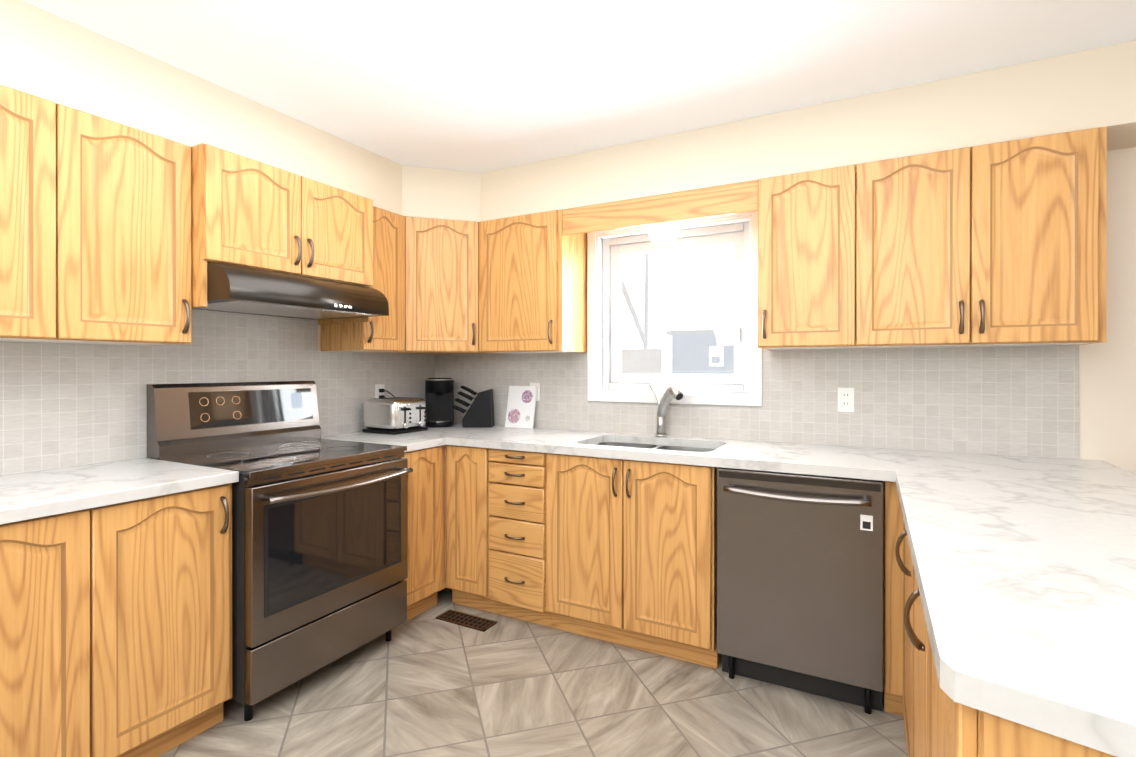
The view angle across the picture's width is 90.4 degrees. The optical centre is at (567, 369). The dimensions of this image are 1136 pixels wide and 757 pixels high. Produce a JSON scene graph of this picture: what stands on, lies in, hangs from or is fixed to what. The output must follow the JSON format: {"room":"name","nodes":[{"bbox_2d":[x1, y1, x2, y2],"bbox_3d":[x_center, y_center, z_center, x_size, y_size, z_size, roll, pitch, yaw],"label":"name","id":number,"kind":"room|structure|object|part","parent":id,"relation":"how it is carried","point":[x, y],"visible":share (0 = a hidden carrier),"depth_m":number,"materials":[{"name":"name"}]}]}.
{"room":"kitchen","nodes":[
{"label":"kitchen","id":0,"kind":"room"},
{"bbox_2d":[1,309,430,474],"bbox_3d":[-2.060,0.066,1.866,0.150,2.420,4.910,0,0,28],"label":"wall","id":1,"kind":"structure","parent":0,"point":[319,337],"depth_m":3.04,"materials":[{"name":"beige paint"}]},
{"bbox_2d":[0,85,191,345],"bbox_3d":[-1.762,-0.477,1.874,0.362,0.762,0.818,0,0,28],"label":"upper cabinet","id":2,"kind":"object","parent":1,"relation":"attached to","point":[95,229],"visible":1,"depth_m":1.88,"materials":[{"name":"brown wood"}]},
{"bbox_2d":[0,309,435,474],"bbox_3d":[-1.519,0.155,2.705,0.007,0.838,2.580,0,0,28],"label":"tile backsplash","id":3,"kind":"structure","parent":1,"relation":"attached to","point":[62,405],"depth_m":2.29,"materials":[{"name":"tile"}]},
{"bbox_2d":[375,384,393,397],"bbox_3d":[-1.085,0.212,3.425,0.073,0.243,0.158,0,0,28],"label":"outlet","id":4,"kind":"object","parent":3,"relation":"attached to","point":[380,390],"visible":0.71,"depth_m":3.39,"materials":[{"name":"white plastic"}]},
{"bbox_2d":[321,206,404,351],"bbox_3d":[-1.107,-0.480,3.092,0.362,0.762,0.300,0,0,28],"label":"upper cabinet","id":5,"kind":"object","parent":1,"relation":"attached to","point":[381,334],"visible":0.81,"depth_m":3.03,"materials":[{"name":"brown wood"}]},
{"bbox_2d":[158,588,906,756],"bbox_3d":[0.332,1.329,0.668,5.500,0.100,5.060,0,0,28],"label":"floor","id":6,"kind":"structure","parent":0,"point":[426,683],"depth_m":2.12,"materials":[{"name":"tile"}]},
{"bbox_2d":[0,483,231,756],"bbox_3d":[-1.634,0.838,1.777,0.647,0.874,0.833,0,0,28],"label":"base cabinet","id":7,"kind":"object","parent":6,"relation":"on","point":[115,630],"visible":0.98,"depth_m":1.70,"materials":[{"name":"brown wood"}]},
{"bbox_2d":[0,458,238,524],"bbox_3d":[-1.649,0.382,1.785,0.645,0.038,0.836,0,0,28],"label":"countertop","id":8,"kind":"structure","parent":7,"relation":"on","point":[42,493],"depth_m":1.80,"materials":[{"name":"stone"}]},
{"bbox_2d":[147,381,412,720],"bbox_3d":[-1.204,0.667,2.458,0.779,1.213,0.761,0,0,28],"label":"range","id":9,"kind":"object","parent":6,"relation":"on","point":[319,550],"visible":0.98,"depth_m":2.30,"materials":[{"name":"black"}]},
{"bbox_2d":[401,445,444,620],"bbox_3d":[-0.982,0.836,2.988,0.647,0.874,0.373,0,0,28],"label":"base cabinet","id":10,"kind":"object","parent":6,"relation":"on","point":[425,579],"visible":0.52,"depth_m":2.88,"materials":[{"name":"brown wood"}]},
{"bbox_2d":[321,431,443,451],"bbox_3d":[-1.012,0.379,2.970,0.645,0.038,0.315,0,0,28],"label":"countertop","id":11,"kind":"structure","parent":10,"relation":"on","point":[413,441],"depth_m":2.93,"materials":[{"name":"stone"}]},
{"bbox_2d":[436,609,496,631],"bbox_3d":[-0.516,1.270,2.855,0.305,0.006,0.110,0,0,28],"label":"floor vent","id":12,"kind":"object","parent":6,"relation":"in","point":[467,620],"visible":1,"depth_m":2.85,"materials":[{"name":"black metal"}]},
{"bbox_2d":[446,445,495,612],"bbox_3d":[-0.395,0.835,3.209,0.288,0.874,0.610,0,0,28],"label":"base cabinet","id":13,"kind":"object","parent":6,"relation":"on","point":[467,525],"visible":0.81,"depth_m":2.94,"materials":[{"name":"brown wood"}]},
{"bbox_2d":[489,448,552,627],"bbox_3d":[-0.126,0.835,3.044,0.340,0.874,0.647,0,0,28],"label":"base cabinet","id":14,"kind":"object","parent":6,"relation":"on","point":[518,535],"visible":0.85,"depth_m":2.79,"materials":[{"name":"brown wood"}]},
{"bbox_2d":[547,453,721,668],"bbox_3d":[0.379,0.836,2.772,0.806,0.874,0.647,0,0,28],"label":"base cabinet","id":15,"kind":"object","parent":6,"relation":"on","point":[631,553],"visible":0.92,"depth_m":2.50,"materials":[{"name":"brown wood"}]},
{"bbox_2d":[717,467,883,713],"bbox_3d":[1.000,0.838,2.406,0.598,0.871,0.684,0,0,28],"label":"dishwasher","id":16,"kind":"object","parent":6,"relation":"on","point":[800,582],"visible":1,"depth_m":2.16,"materials":[{"name":"black"}]},
{"bbox_2d":[884,481,903,715],"bbox_3d":[1.330,0.839,1.680,0.662,0.874,0.633,0,0,28],"label":"base cabinet","id":17,"kind":"object","parent":6,"relation":"on","point":[893,684],"depth_m":2.04,"materials":[{"name":"brown wood"}]},
{"bbox_3d":[1.202,0.838,2.067,0.071,0.874,0.073,0,0,28],"label":"right base cabinet filler panel","id":18,"kind":"part","parent":17,"relation":"part of","materials":[{"name":"brown wood"}]},
{"bbox_2d":[903,518,918,756],"bbox_3d":[1.092,0.840,1.181,0.610,0.874,0.472,0,0,28],"label":"base cabinet","id":19,"kind":"object","parent":6,"relation":"on","point":[910,585],"depth_m":1.52,"materials":[{"name":"brown wood"}]},
{"bbox_2d":[919,593,980,756],"bbox_3d":[0.869,0.841,0.767,0.610,0.874,0.469,0,0,28],"label":"base cabinet","id":20,"kind":"object","parent":6,"relation":"on","point":[939,721],"depth_m":0.94,"materials":[{"name":"brown wood"}]},
{"bbox_2d":[888,467,1135,756],"bbox_3d":[1.082,0.383,1.079,0.730,0.038,1.663,0,0,28],"label":"countertop","id":21,"kind":"structure","parent":20,"relation":"on","point":[1024,567],"depth_m":0.91,"materials":[{"name":"stone"}]},
{"bbox_2d":[981,711,1115,756],"bbox_3d":[1.232,0.839,1.397,0.610,0.874,2.293,0,0,28],"label":"cabinet end panel","id":22,"kind":"object","parent":6,"relation":"on","point":[1001,737],"visible":0.14,"depth_m":0.65,"materials":[{"name":"brown wood"}]},
{"bbox_2d":[0,0,1135,221],"bbox_3d":[0.767,-1.000,1.473,5.199,0.284,2.600,0,0,28],"label":"soffit","id":23,"kind":"structure","parent":0,"point":[56,58],"depth_m":2.31,"materials":[{"name":"beige paint"}]},
{"bbox_2d":[191,143,372,324],"bbox_3d":[-1.338,-0.550,2.578,0.442,0.619,0.820,0,0,28],"label":"upper cabinet","id":24,"kind":"object","parent":23,"relation":"attached to","point":[246,212],"visible":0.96,"depth_m":2.37,"materials":[{"name":"brown wood"}]},
{"bbox_2d":[192,262,388,319],"bbox_3d":[-1.299,-0.338,2.557,0.528,0.152,0.781,0,0,28],"label":"range hood","id":25,"kind":"object","parent":24,"relation":"attached to","point":[236,289],"visible":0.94,"depth_m":2.38,"materials":[{"name":"black metal"}]},
{"bbox_2d":[648,222,678,245],"bbox_3d":[0.497,-0.752,2.942,0.156,0.218,0.156,0,0,28],"label":"globe light","id":26,"kind":"object","parent":23,"relation":"hanging from","point":[663,234],"visible":0.56,"depth_m":2.89,"materials":[{"name":"white glass"}]},
{"bbox_2d":[21,0,1135,172],"bbox_3d":[0.332,-1.191,0.662,5.500,0.100,5.060,0,0,28],"label":"ceiling","id":27,"kind":"structure","parent":0,"point":[479,86],"depth_m":2.06,"materials":[{"name":"white paint"}]},
{"bbox_2d":[445,147,1135,646],"bbox_3d":[1.421,0.064,2.691,5.200,2.420,0.160,0,0,28],"label":"wall","id":28,"kind":"structure","parent":0,"point":[1107,401],"depth_m":2.21,"materials":[{"name":"beige paint"}]},
{"bbox_2d":[366,216,508,354],"bbox_3d":[-0.777,-0.480,3.430,0.623,0.762,0.613,0,0,28],"label":"upper cabinet","id":29,"kind":"object","parent":28,"relation":"attached to","point":[441,286],"visible":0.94,"depth_m":3.21,"materials":[{"name":"brown wood"}]},
{"bbox_2d":[445,445,445,587],"bbox_3d":[-0.782,0.785,3.437,0.605,0.775,0.607,0,0,28],"label":"base cabinet","id":30,"kind":"object","parent":28,"relation":"attached to","point":[445,516],"visible":0.07,"depth_m":3.03,"materials":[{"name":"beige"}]},
{"bbox_2d":[420,383,1135,482],"bbox_3d":[0.445,0.337,2.743,3.428,0.530,0.668,0,0,28],"label":"countertop","id":31,"kind":"structure","parent":30,"relation":"on","point":[869,463],"depth_m":2.42,"materials":[{"name":"stone"}]},
{"bbox_2d":[362,397,427,434],"bbox_3d":[-0.989,0.262,3.255,0.282,0.191,0.272,0,0,28],"label":"toaster","id":32,"kind":"object","parent":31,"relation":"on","point":[395,415],"visible":1,"depth_m":3.15,"materials":[{"name":"silver metal"}]},
{"bbox_2d":[425,378,453,426],"bbox_3d":[-0.810,0.205,3.556,0.176,0.304,0.176,0,0,28],"label":"coffee maker","id":33,"kind":"object","parent":31,"relation":"on","point":[439,396],"visible":0.96,"depth_m":3.52,"materials":[{"name":"black plastic"}]},
{"bbox_2d":[452,386,494,427],"bbox_3d":[-0.593,0.229,3.520,0.253,0.256,0.110,0,0,1],"label":"knife block","id":34,"kind":"object","parent":31,"relation":"on","point":[479,413],"visible":1,"depth_m":3.46,"materials":[{"name":"black plastic"}]},
{"bbox_2d":[505,386,536,428],"bbox_3d":[-0.289,0.230,3.470,0.200,0.255,0.061,0,0,28],"label":"cookbook","id":35,"kind":"object","parent":31,"relation":"on","point":[521,406],"visible":1,"depth_m":3.46,"materials":[{"name":"white paper"}]},
{"bbox_2d":[595,442,714,451],"bbox_3d":[0.410,0.500,2.776,0.710,0.204,0.440,0,0,28],"label":"sink","id":36,"kind":"object","parent":31,"relation":"in","point":[679,446],"depth_m":2.93,"materials":[{"name":"silver metal"}]},
{"bbox_2d":[649,383,682,436],"bbox_3d":[0.509,0.215,2.966,0.228,0.287,0.155,0,0,28],"label":"faucet","id":37,"kind":"object","parent":31,"relation":"on","point":[672,391],"depth_m":2.99,"materials":[{"name":"silver metal"}]},
{"bbox_2d":[479,209,586,353],"bbox_3d":[-0.213,-0.480,3.270,0.545,0.762,0.362,0,0,28],"label":"upper cabinet","id":38,"kind":"object","parent":28,"relation":"attached to","point":[533,283],"visible":0.94,"depth_m":3.14,"materials":[{"name":"brown wood"}]},
{"bbox_2d":[562,180,757,235],"bbox_3d":[0.419,-0.791,2.801,1.012,0.138,0.019,0,0,28],"label":"valance board","id":39,"kind":"object","parent":38,"relation":"attached to","point":[730,199],"visible":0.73,"depth_m":2.76,"materials":[{"name":"brown wood"}]},
{"bbox_2d":[587,211,761,405],"bbox_3d":[0.581,-0.322,3.123,0.974,1.014,0.172,0,0,28],"label":"window","id":40,"kind":"structure","parent":28,"relation":"in","point":[606,250],"depth_m":3.11,"materials":[{"name":"white plastic"}]},
{"bbox_2d":[436,345,1078,458],"bbox_3d":[0.570,0.131,3.053,3.356,0.456,0.008,0,0,28],"label":"tile backsplash","id":41,"kind":"structure","parent":28,"relation":"attached to","point":[1005,400],"depth_m":2.61,"materials":[{"name":"tile"}]},
{"bbox_2d":[530,382,539,400],"bbox_3d":[-0.204,0.138,3.459,0.070,0.114,0.008,0,0,28],"label":"electrical outlet","id":42,"kind":"object","parent":41,"relation":"attached to","point":[537,384],"visible":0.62,"depth_m":3.45,"materials":[{"name":"white plastic"}]},
{"bbox_2d":[838,388,853,411],"bbox_3d":[1.306,0.143,2.648,0.070,0.114,0.008,0,0,28],"label":"electrical outlet","id":43,"kind":"object","parent":41,"relation":"attached to","point":[845,399],"visible":1,"depth_m":2.65,"materials":[{"name":"white plastic"}]},
{"bbox_2d":[758,126,1106,349],"bbox_3d":[1.440,-0.478,2.381,1.184,0.762,0.362,0,0,28],"label":"upper cabinet","id":44,"kind":"object","parent":28,"relation":"attached to","point":[998,244],"visible":0.98,"depth_m":2.21,"materials":[{"name":"brown wood"}]},
{"label":"outside","id":45,"kind":"structure","parent":0,"visible":0},
{"bbox_2d":[621,253,648,348],"bbox_3d":[0.471,-1.042,5.436,2.082,4.625,0.483,0,0,28],"label":"tree","id":46,"kind":"object","parent":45,"point":[644,339],"depth_m":5.35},
{"bbox_2d":[621,244,733,373],"bbox_3d":[1.866,-0.732,5.311,6.500,5.000,0.001,0,0,28],"label":"sky","id":47,"kind":"structure","parent":45,"point":[712,307],"depth_m":5.72,"materials":[{"name":"white"}]},
{"bbox_2d":[621,329,733,373],"bbox_3d":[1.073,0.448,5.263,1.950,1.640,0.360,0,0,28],"label":"building","id":48,"kind":"structure","parent":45,"point":[647,354],"depth_m":5.28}
]}

